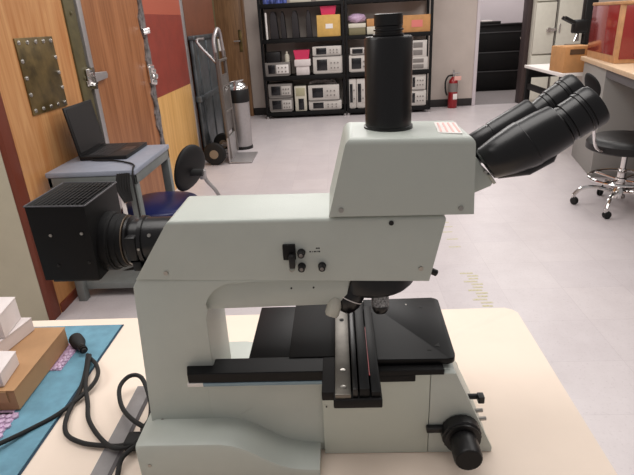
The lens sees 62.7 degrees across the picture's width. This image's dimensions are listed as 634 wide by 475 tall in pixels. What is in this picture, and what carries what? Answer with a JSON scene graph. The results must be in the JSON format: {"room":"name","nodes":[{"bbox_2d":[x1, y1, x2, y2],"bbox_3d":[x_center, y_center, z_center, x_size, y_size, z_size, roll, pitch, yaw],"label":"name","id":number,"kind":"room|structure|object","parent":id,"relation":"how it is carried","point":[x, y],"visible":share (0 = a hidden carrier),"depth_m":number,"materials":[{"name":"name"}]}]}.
{"room":"laboratory","nodes":[
{"label":"laboratory","id":0,"kind":"room"},
{"bbox_2d":[0,152,48,320],"bbox_3d":[-2.215,-0.811,2.144,1.625,2.700,0.060,-2,23,3],"label":"wall partition","id":1,"kind":"structure","parent":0,"point":[18,278],"depth_m":2.48,"materials":[{"name":"beige paint"}]},
{"bbox_2d":[56,103,633,474],"bbox_3d":[1.175,-0.146,3.681,8.400,0.050,9.370,-2,23,3],"label":"floor","id":2,"kind":"structure","parent":0,"point":[567,269],"depth_m":3.00,"materials":[{"name":"tile"}]},
{"bbox_2d":[0,0,98,319],"bbox_3d":[-1.596,-0.814,2.590,0.519,2.300,0.927,-2,23,3],"label":"door","id":3,"kind":"structure","parent":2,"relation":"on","point":[43,65],"depth_m":2.52,"materials":[{"name":"orange wood"}]},
{"bbox_2d":[45,144,174,300],"bbox_3d":[-1.061,-0.097,2.875,0.440,0.705,0.555,-2,23,3],"label":"side table","id":4,"kind":"object","parent":2,"relation":"on","point":[147,159],"visible":0.51,"depth_m":2.65,"materials":[{"name":"grey metal"}]},
{"bbox_2d":[62,99,146,160],"bbox_3d":[-1.123,-0.586,2.787,0.282,0.270,0.320,-2,23,3],"label":"laptop","id":5,"kind":"object","parent":4,"relation":"on","point":[81,119],"visible":1,"depth_m":2.77,"materials":[{"name":"black plastic"}]},
{"bbox_2d":[86,265,139,288],"bbox_3d":[-1.047,0.158,2.984,0.380,0.040,0.490,-2,23,3],"label":"shelf","id":6,"kind":"object","parent":4,"relation":"attached to","point":[113,278],"depth_m":2.77,"materials":[{"name":"grey paint"}]},
{"bbox_2d":[90,159,140,217],"bbox_3d":[-1.026,-0.252,2.678,0.476,0.300,0.077,16,29,38],"label":"cable","id":7,"kind":"object","parent":4,"relation":"on","point":[90,159],"visible":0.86,"depth_m":2.54,"materials":[{"name":"black rubber"}]},
{"bbox_2d":[116,173,132,213],"bbox_3d":[-0.917,-0.202,2.495,0.047,0.218,0.072,17,30,39],"label":"bundle","id":8,"kind":"object","parent":4,"relation":"hanging from","point":[123,179],"visible":0.92,"depth_m":2.47,"materials":[{"name":"black rubber"}]},
{"bbox_2d":[73,0,164,208],"bbox_3d":[-1.549,-1.203,3.512,0.559,2.300,1.187,-2,23,3],"label":"door","id":9,"kind":"structure","parent":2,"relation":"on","point":[121,75],"depth_m":3.52,"materials":[{"name":"brown wood"}]},
{"bbox_2d":[121,144,220,270],"bbox_3d":[-0.822,-0.106,2.818,0.587,0.741,0.531,-2,23,3],"label":"chair","id":10,"kind":"object","parent":2,"relation":"on","point":[190,162],"visible":0.37,"depth_m":2.76,"materials":[{"name":"blue plastic"}]},
{"bbox_2d":[142,0,201,189],"bbox_3d":[-1.535,-1.653,4.583,0.515,2.300,1.110,-2,23,3],"label":"wall","id":11,"kind":"structure","parent":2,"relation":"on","point":[167,38],"depth_m":4.61,"materials":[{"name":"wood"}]},
{"bbox_2d":[182,0,220,150],"bbox_3d":[-1.485,-2.178,5.832,0.530,2.300,1.500,-2,23,3],"label":"crate","id":12,"kind":"object","parent":2,"relation":"on","point":[199,15],"visible":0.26,"depth_m":5.50,"materials":[{"name":"brown paint"}]},
{"bbox_2d":[188,33,224,147],"bbox_3d":[-1.180,-1.616,5.830,0.070,1.235,1.160,-2,23,3],"label":"metal sheet","id":13,"kind":"object","parent":2,"relation":"on","point":[204,68],"visible":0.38,"depth_m":5.56,"materials":[{"name":"grey metal"}]},
{"bbox_2d":[196,27,257,164],"bbox_3d":[-0.932,-1.442,5.297,0.485,1.302,0.562,-2,23,3],"label":"hand truck","id":14,"kind":"object","parent":2,"relation":"on","point":[215,153],"visible":0.99,"depth_m":5.28,"materials":[{"name":"grey metal"}]},
{"bbox_2d":[229,79,252,149],"bbox_3d":[-0.866,-1.384,5.851,0.242,0.759,0.242,-2,23,3],"label":"gas cylinder","id":15,"kind":"object","parent":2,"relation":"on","point":[239,90],"visible":0.84,"depth_m":5.76,"materials":[{"name":"metal"}]},
{"bbox_2d":[257,0,345,118],"bbox_3d":[-0.200,-2.787,7.442,1.180,2.050,0.388,-2,23,3],"label":"shelving unit","id":16,"kind":"object","parent":2,"relation":"on","point":[260,5],"visible":0.9,"depth_m":7.42,"materials":[{"name":"black metal"}]},
{"bbox_2d":[264,13,267,39],"bbox_3d":[-0.706,-2.939,7.243,0.028,0.344,0.027,-2,23,3],"label":"binder","id":17,"kind":"object","parent":16,"relation":"on","point":[265,16],"visible":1,"depth_m":7.23,"materials":[{"name":"white"}]},
{"bbox_2d":[269,12,279,38],"bbox_3d":[-0.598,-2.986,7.328,0.110,0.354,0.180,-2,23,3],"label":"case","id":18,"kind":"object","parent":16,"relation":"on","point":[274,30],"visible":0.99,"depth_m":7.26,"materials":[{"name":"black plastic"}]},
{"bbox_2d":[262,0,286,3],"bbox_3d":[-0.581,-3.263,7.151,0.338,0.090,0.098,-2,23,3],"label":"bag","id":19,"kind":"object","parent":16,"relation":"on","point":[264,1],"visible":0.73,"depth_m":7.13,"materials":[{"name":"blue plastic"}]},
{"bbox_2d":[265,61,291,76],"bbox_3d":[-0.559,-2.452,7.554,0.360,0.187,0.296,-2,23,3],"label":"oscilloscope","id":20,"kind":"object","parent":16,"relation":"on","point":[282,68],"visible":0.98,"depth_m":7.43,"materials":[{"name":"grey"}]},
{"bbox_2d":[266,51,281,62],"bbox_3d":[-0.617,-2.601,7.491,0.200,0.140,0.240,-2,23,3],"label":"instrument case","id":21,"kind":"object","parent":20,"relation":"on","point":[274,56],"visible":1,"depth_m":7.38,"materials":[{"name":"black plastic"}]},
{"bbox_2d":[284,51,289,61],"bbox_3d":[-0.429,-2.588,7.436,0.070,0.140,0.070,-2,23,3],"label":"bottle","id":22,"kind":"object","parent":20,"relation":"on","point":[287,59],"visible":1,"depth_m":7.41,"materials":[{"name":"beige plastic"}]},
{"bbox_2d":[269,95,294,111],"bbox_3d":[-0.519,-1.992,7.746,0.350,0.197,0.296,-2,23,3],"label":"oscilloscope","id":23,"kind":"object","parent":16,"relation":"on","point":[276,104],"visible":0.95,"depth_m":7.62,"materials":[{"name":"grey plastic"}]},
{"bbox_2d":[268,81,293,98],"bbox_3d":[-0.529,-2.177,7.668,0.350,0.197,0.296,-2,23,3],"label":"oscilloscope","id":24,"kind":"object","parent":23,"relation":"on","point":[275,89],"visible":1,"depth_m":7.55,"materials":[{"name":"grey plastic"}]},
{"bbox_2d":[280,11,286,38],"bbox_3d":[-0.469,-2.991,7.322,0.070,0.354,0.180,-2,23,3],"label":"case","id":25,"kind":"object","parent":16,"relation":"on","point":[282,17],"visible":1,"depth_m":7.26,"materials":[{"name":"black plastic"}]},
{"bbox_2d":[291,11,299,37],"bbox_3d":[-0.299,-2.996,7.314,0.100,0.354,0.180,-2,23,3],"label":"binder","id":26,"kind":"object","parent":16,"relation":"on","point":[295,23],"visible":1,"depth_m":7.25,"materials":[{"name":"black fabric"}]},
{"bbox_2d":[289,0,311,2],"bbox_3d":[-0.226,-3.311,7.179,0.300,0.120,0.240,-2,23,3],"label":"carton","id":27,"kind":"object","parent":16,"relation":"on","point":[290,1],"visible":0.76,"depth_m":7.09,"materials":[{"name":"beige"}]},
{"bbox_2d":[294,84,307,110],"bbox_3d":[-0.233,-2.078,7.716,0.170,0.354,0.287,-2,23,3],"label":"instrument","id":28,"kind":"object","parent":16,"relation":"on","point":[301,99],"visible":1,"depth_m":7.59,"materials":[{"name":"beige plastic"}]},
{"bbox_2d":[294,58,310,74],"bbox_3d":[-0.201,-2.473,7.528,0.230,0.214,0.245,-2,23,3],"label":"storage box","id":29,"kind":"object","parent":16,"relation":"on","point":[302,65],"visible":0.93,"depth_m":7.42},
{"bbox_2d":[293,49,309,59],"bbox_3d":[-0.214,-2.629,7.463,0.230,0.125,0.225,-2,23,3],"label":"plastic bin","id":30,"kind":"object","parent":29,"relation":"on","point":[299,53],"visible":0.97,"depth_m":7.37,"materials":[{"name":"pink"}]},
{"bbox_2d":[306,10,312,37],"bbox_3d":[-0.109,-3.003,7.304,0.080,0.354,0.180,-2,23,3],"label":"case","id":31,"kind":"object","parent":16,"relation":"on","point":[308,16],"visible":1,"depth_m":7.24,"materials":[{"name":"black plastic"}]},
{"bbox_2d":[309,97,341,110],"bbox_3d":[0.126,-1.984,7.727,0.480,0.132,0.296,-2,23,3],"label":"oscilloscope","id":32,"kind":"object","parent":16,"relation":"on","point":[328,104],"visible":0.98,"depth_m":7.60,"materials":[{"name":"grey plastic"}]},
{"bbox_2d":[308,82,339,100],"bbox_3d":[0.102,-2.148,7.659,0.450,0.217,0.296,-2,23,3],"label":"oscilloscope","id":33,"kind":"object","parent":32,"relation":"on","point":[319,91],"visible":0.99,"depth_m":7.54,"materials":[{"name":"grey plastic"}]},
{"bbox_2d":[309,78,336,83],"bbox_3d":[0.085,-2.283,7.602,0.410,0.080,0.111,-3,23,-1],"label":"cable bundle","id":34,"kind":"object","parent":33,"relation":"on","point":[332,80],"visible":1,"depth_m":7.57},
{"bbox_2d":[313,54,342,74],"bbox_3d":[0.158,-2.500,7.509,0.420,0.237,0.296,-2,23,3],"label":"oscilloscope","id":35,"kind":"object","parent":16,"relation":"on","point":[322,64],"visible":0.98,"depth_m":7.38,"materials":[{"name":"grey metal"}]},
{"bbox_2d":[312,45,341,56],"bbox_3d":[0.144,-2.673,7.437,0.410,0.132,0.296,-2,23,3],"label":"oscilloscope","id":36,"kind":"object","parent":35,"relation":"on","point":[324,50],"visible":1,"depth_m":7.31,"materials":[{"name":"grey"}]},
{"bbox_2d":[316,14,340,36],"bbox_3d":[0.165,-2.985,7.323,0.325,0.280,0.303,-2,23,3],"label":"cardboard box","id":37,"kind":"object","parent":16,"relation":"on","point":[327,25],"visible":0.98,"depth_m":7.19,"materials":[{"name":"yellow cardboard"}]},
{"bbox_2d":[320,5,335,14],"bbox_3d":[0.155,-3.156,7.228,0.225,0.110,0.225,-2,23,3],"label":"plastic bin","id":38,"kind":"object","parent":37,"relation":"on","point":[325,10],"visible":0.93,"depth_m":7.13,"materials":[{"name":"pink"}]},
{"bbox_2d":[21,308,617,474],"bbox_3d":[-0.387,0.710,0.800,1.602,0.752,1.000,-2,23,3],"label":"lab table","id":39,"kind":"object","parent":2,"relation":"on","point":[532,425],"visible":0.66,"depth_m":0.81,"materials":[{"name":"beige laminate"}]},
{"bbox_2d":[0,324,123,474],"bbox_3d":[-0.784,0.315,0.821,0.740,0.003,0.624,-2,23,3],"label":"desk mat","id":40,"kind":"object","parent":39,"relation":"on","point":[57,389],"visible":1,"depth_m":0.88,"materials":[{"name":"blue"}]},
{"bbox_2d":[0,327,68,409],"bbox_3d":[-0.596,0.232,0.934,0.227,0.040,0.198,-2,23,3],"label":"cardboard box","id":41,"kind":"object","parent":40,"relation":"on","point":[36,353],"visible":0.88,"depth_m":0.92,"materials":[{"name":"brown cardboard"}]},
{"bbox_2d":[0,351,18,386],"bbox_3d":[-0.600,0.223,0.868,0.186,0.028,0.088,-2,23,3],"label":"box","id":42,"kind":"object","parent":41,"relation":"on","point":[9,362],"visible":1,"depth_m":0.87,"materials":[{"name":"white cardboard"}]},
{"bbox_2d":[0,318,33,350],"bbox_3d":[-0.622,0.184,0.965,0.154,0.028,0.096,-2,23,3],"label":"box","id":43,"kind":"object","parent":41,"relation":"on","point":[24,326],"visible":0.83,"depth_m":0.96,"materials":[{"name":"white cardboard"}]},
{"bbox_2d":[0,297,20,337],"bbox_3d":[-0.653,0.149,0.955,0.196,0.047,0.082,-2,23,3],"label":"box","id":44,"kind":"object","parent":43,"relation":"on","point":[9,311],"visible":1,"depth_m":0.95,"materials":[{"name":"white cardboard"}]},
{"bbox_2d":[0,343,76,438],"bbox_3d":[-0.519,0.273,0.877,0.100,0.005,0.332,-2,23,3],"label":"bubble wrap","id":45,"kind":"object","parent":40,"relation":"on","point":[6,416],"visible":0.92,"depth_m":0.85,"materials":[{"name":"plastic"}]},
{"bbox_2d":[0,333,150,474],"bbox_3d":[-0.384,0.279,0.814,0.329,0.033,0.388,5,24,18],"label":"power cable","id":46,"kind":"object","parent":39,"relation":"on","point":[76,340],"visible":0.88,"depth_m":0.82,"materials":[{"name":"black rubber"}]},
{"bbox_2d":[23,13,609,474],"bbox_3d":[-0.006,0.018,0.692,0.680,0.572,0.266,-2,23,3],"label":"microscope","id":47,"kind":"object","parent":39,"relation":"on","point":[334,371],"visible":1,"depth_m":0.66,"materials":[{"name":"paint"}]},
{"bbox_2d":[23,181,171,281],"bbox_3d":[-0.253,-0.011,0.684,0.192,0.107,0.101,-2,23,3],"label":"lamp","id":48,"kind":"object","parent":47,"relation":"attached to","point":[80,231],"depth_m":0.65,"materials":[{"name":"black metal"}]},
{"bbox_2d":[437,123,460,131],"bbox_3d":[0.154,-0.129,0.610,0.022,0.001,0.058,0,23,8],"label":"print","id":49,"kind":"object","parent":47,"relation":"on","point":[441,127],"depth_m":0.61,"materials":[{"name":"white"}]},
{"bbox_2d":[344,0,433,115],"bbox_3d":[1.003,-2.827,7.384,1.210,2.050,0.388,-2,23,3],"label":"shelving unit","id":50,"kind":"object","parent":2,"relation":"on","point":[427,34],"visible":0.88,"depth_m":7.35,"materials":[{"name":"black metal"}]},
{"bbox_2d":[349,77,356,108],"bbox_3d":[0.521,-2.129,7.653,0.105,0.417,0.296,-2,23,3],"label":"oscilloscope","id":51,"kind":"object","parent":50,"relation":"on","point":[352,80],"visible":0.93,"depth_m":7.53,"materials":[{"name":"grey plastic"}]},
{"bbox_2d":[348,54,364,72],"bbox_3d":[0.598,-2.512,7.489,0.280,0.232,0.296,-2,23,3],"label":"oscilloscope","id":52,"kind":"object","parent":50,"relation":"on","point":[356,62],"visible":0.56,"depth_m":7.37,"materials":[{"name":"grey"}]},
{"bbox_2d":[350,46,363,54],"bbox_3d":[0.579,-2.667,7.425,0.220,0.097,0.296,-2,23,3],"label":"oscilloscope","id":53,"kind":"object","parent":52,"relation":"on","point":[353,50],"visible":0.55,"depth_m":7.30,"materials":[{"name":"grey"}]},
{"bbox_2d":[348,23,365,34],"bbox_3d":[0.560,-2.928,7.305,0.240,0.150,0.235,-2,23,3],"label":"storage box","id":54,"kind":"object","parent":50,"relation":"on","point":[354,28],"visible":0.99,"depth_m":7.20,"materials":[{"name":"brown"}]},
{"bbox_2d":[347,13,365,22],"bbox_3d":[0.552,-3.051,7.238,0.272,0.128,0.188,-2,23,3],"label":"plastic bag","id":55,"kind":"object","parent":54,"relation":"on","point":[357,17],"visible":0.98,"depth_m":7.19,"materials":[{"name":"pink plastic"}]},
{"bbox_2d":[356,77,364,108],"bbox_3d":[0.643,-2.133,7.647,0.130,0.417,0.296,-2,23,3],"label":"oscilloscope","id":56,"kind":"object","parent":50,"relation":"on","point":[360,81],"visible":0.81,"depth_m":7.53,"materials":[{"name":"grey plastic"}]},
{"bbox_2d":[366,26,374,33],"bbox_3d":[0.776,-2.915,7.311,0.160,0.100,0.240,-2,23,3],"label":"storage box","id":57,"kind":"object","parent":50,"relation":"on","point":[369,30],"visible":0.55,"depth_m":7.20,"materials":[{"name":"beige"}]},
{"bbox_2d":[366,18,373,26],"bbox_3d":[0.771,-3.008,7.272,0.160,0.100,0.240,-2,23,3],"label":"carton","id":58,"kind":"object","parent":57,"relation":"on","point":[369,22],"visible":0.52,"depth_m":7.17,"materials":[{"name":"orange cardboard"}]},
{"bbox_2d":[402,14,430,32],"bbox_3d":[1.372,-2.994,7.267,0.380,0.220,0.303,-2,23,3],"label":"cardboard box","id":59,"kind":"object","parent":50,"relation":"on","point":[421,22],"visible":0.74,"depth_m":7.13,"materials":[{"name":"orange cardboard"}]},
{"bbox_2d":[412,89,425,105],"bbox_3d":[1.467,-2.069,7.646,0.230,0.217,0.296,-2,23,3],"label":"oscilloscope","id":60,"kind":"object","parent":50,"relation":"on","point":[418,96],"visible":0.84,"depth_m":7.52,"materials":[{"name":"grey"}]},
{"bbox_2d":[412,74,425,89],"bbox_3d":[1.451,-2.272,7.561,0.220,0.217,0.296,-2,23,3],"label":"oscilloscope","id":61,"kind":"object","parent":60,"relation":"on","point":[418,80],"visible":0.79,"depth_m":7.43,"materials":[{"name":"grey metal"}]},
{"bbox_2d":[412,56,427,69],"bbox_3d":[1.448,-2.512,7.466,0.240,0.170,0.285,-2,23,3],"label":"instrument","id":62,"kind":"object","parent":50,"relation":"on","point":[418,63],"visible":0.79,"depth_m":7.34,"materials":[{"name":"grey"}]},
{"bbox_2d":[413,39,426,56],"bbox_3d":[1.428,-2.692,7.391,0.220,0.220,0.285,-2,23,3],"label":"instrument","id":63,"kind":"object","parent":62,"relation":"on","point":[419,45],"visible":0.86,"depth_m":7.26,"materials":[{"name":"grey"}]},
{"bbox_2d":[444,70,460,107],"bbox_3d":[1.999,-2.201,7.710,0.235,0.545,0.141,-2,23,3],"label":"fire extinguisher","id":64,"kind":"object","parent":2,"relation":"on","point":[453,82],"visible":1,"depth_m":7.66,"materials":[{"name":"red metal"}]},
{"bbox_2d":[444,222,460,246],"bbox_3d":[0.858,-0.023,3.364,0.090,0.001,0.422,-2,23,3],"label":"floor marking","id":65,"kind":"object","parent":2,"relation":"on","point":[445,222],"depth_m":3.29,"materials":[{"name":"beige paint"}]},
{"bbox_2d":[460,272,492,306],"bbox_3d":[0.823,0.264,2.684,0.091,0.001,0.366,-2,23,3],"label":"floor marking","id":66,"kind":"object","parent":2,"relation":"on","point":[471,272],"depth_m":2.67,"materials":[{"name":"beige paint"}]},
{"bbox_2d":[527,0,558,101],"bbox_3d":[3.207,-2.916,7.375,0.307,2.000,0.240,-2,23,3],"label":"tall cabinet","id":67,"kind":"object","parent":2,"relation":"on","point":[544,12],"visible":0.82,"depth_m":7.34,"materials":[{"name":"grey metal"}]},
{"bbox_2d":[523,64,582,99],"bbox_3d":[2.723,-1.369,5.366,0.890,0.750,1.000,-2,23,3],"label":"work table","id":68,"kind":"object","parent":2,"relation":"on","point":[534,70],"visible":0.34,"depth_m":5.59,"materials":[{"name":"white laminate"}]},
{"bbox_2d":[549,44,587,72],"bbox_3d":[2.406,-1.692,4.908,0.275,0.228,0.334,-2,23,3],"label":"cardboard box","id":69,"kind":"object","parent":68,"relation":"on","point":[564,58],"visible":0.78,"depth_m":4.79,"materials":[{"name":"brown cardboard"}]},
{"bbox_2d":[561,0,598,44],"bbox_3d":[2.651,-2.098,5.301,0.318,0.650,0.240,-2,23,3],"label":"microscope","id":70,"kind":"object","parent":68,"relation":"on","point":[582,25],"visible":0.65,"depth_m":5.23,"materials":[{"name":"black plastic"}]},
{"bbox_2d":[548,0,583,87],"bbox_3d":[3.548,-2.934,7.374,0.370,2.000,0.205,-2,23,3],"label":"tall cabinet","id":71,"kind":"object","parent":2,"relation":"on","point":[572,9],"visible":0.34,"depth_m":7.26,"materials":[{"name":"grey metal"}]},
{"bbox_2d":[570,73,633,218],"bbox_3d":[2.009,-0.642,3.471,0.715,0.943,0.612,-2,23,3],"label":"stool","id":72,"kind":"object","parent":2,"relation":"on","point":[619,143],"visible":0.92,"depth_m":3.47,"materials":[{"name":"black plastic"}]},
{"bbox_2d":[571,56,633,177],"bbox_3d":[2.512,-0.747,3.712,0.800,0.900,2.350,3,23,14],"label":"lab bench","id":73,"kind":"object","parent":2,"relation":"on","point":[616,81],"visible":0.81,"depth_m":4.11,"materials":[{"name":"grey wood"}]},
{"bbox_2d":[587,0,633,63],"bbox_3d":[2.553,-1.652,4.138,0.518,0.435,0.778,2,23,12],"label":"crate","id":74,"kind":"object","parent":73,"relation":"on","point":[611,36],"visible":1,"depth_m":3.96,"materials":[{"name":"red translucent plastic"},{"name":"wood"}]},
{"bbox_2d":[244,0,627,107],"bbox_3d":[1.255,-3.244,7.504,8.400,2.700,0.120,-2,23,3],"label":"wall","id":75,"kind":"structure","parent":0,"point":[454,21],"depth_m":7.59,"materials":[{"name":"paint"}]},
{"bbox_2d":[213,0,250,115],"bbox_3d":[-1.273,-2.812,7.642,0.420,2.050,0.123,-2,23,3],"label":"door","id":76,"kind":"structure","parent":75,"relation":"in","point":[228,16],"depth_m":7.59,"materials":[{"name":"brown wood"}]},
{"bbox_2d":[240,0,253,115],"bbox_3d":[-1.043,-2.853,7.646,0.038,2.100,0.075,-2,23,3],"label":"trim","id":77,"kind":"structure","parent":75,"relation":"attached to","point":[241,1],"depth_m":7.69,"materials":[{"name":"brown wood"}]},
{"bbox_2d":[254,98,471,114],"bbox_3d":[0.686,-2.004,7.973,3.324,0.110,0.014,-2,23,3],"label":"baseboard","id":78,"kind":"structure","parent":75,"relation":"attached to","point":[463,101],"depth_m":7.91,"materials":[{"name":"black rubber"}]},
{"bbox_2d":[471,0,481,104],"bbox_3d":[2.308,-3.280,7.453,0.050,2.700,0.160,-2,23,3],"label":"trim","id":79,"kind":"structure","parent":75,"relation":"attached to","point":[479,1],"depth_m":7.60,"materials":[{"name":"grey paint"}]},
{"bbox_2d":[515,0,532,103],"bbox_3d":[3.014,-3.298,7.405,0.075,2.700,0.190,-2,23,3],"label":"trim","id":80,"kind":"structure","parent":75,"relation":"attached to","point":[528,4],"depth_m":7.58,"materials":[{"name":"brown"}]},
{"bbox_2d":[475,90,515,104],"bbox_3d":[3.904,-2.500,8.948,3.300,0.050,2.330,-2,23,3],"label":"floor","id":81,"kind":"structure","parent":0,"point":[500,96],"depth_m":8.53,"materials":[{"name":"grey tile"}]},
{"bbox_2d":[476,22,521,91],"bbox_3d":[3.113,-3.203,9.238,0.960,1.100,0.520,-2,23,3],"label":"file cabinet","id":82,"kind":"object","parent":81,"relation":"on","point":[499,44],"visible":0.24,"depth_m":9.00,"materials":[{"name":"black metal"}]},
{"bbox_2d":[480,20,500,24],"bbox_3d":[2.933,-3.719,8.983,0.400,0.064,0.300,-2,23,3],"label":"paper tray","id":83,"kind":"object","parent":82,"relation":"on","point":[482,22],"visible":0.69,"depth_m":8.85,"materials":[{"name":"black plastic"}]},
{"bbox_2d":[480,0,523,22],"bbox_3d":[3.771,-4.195,9.449,3.500,2.700,0.100,-2,23,3],"label":"wall","id":84,"kind":"structure","parent":0,"point":[505,11],"depth_m":9.44,"materials":[{"name":"grey paint"}]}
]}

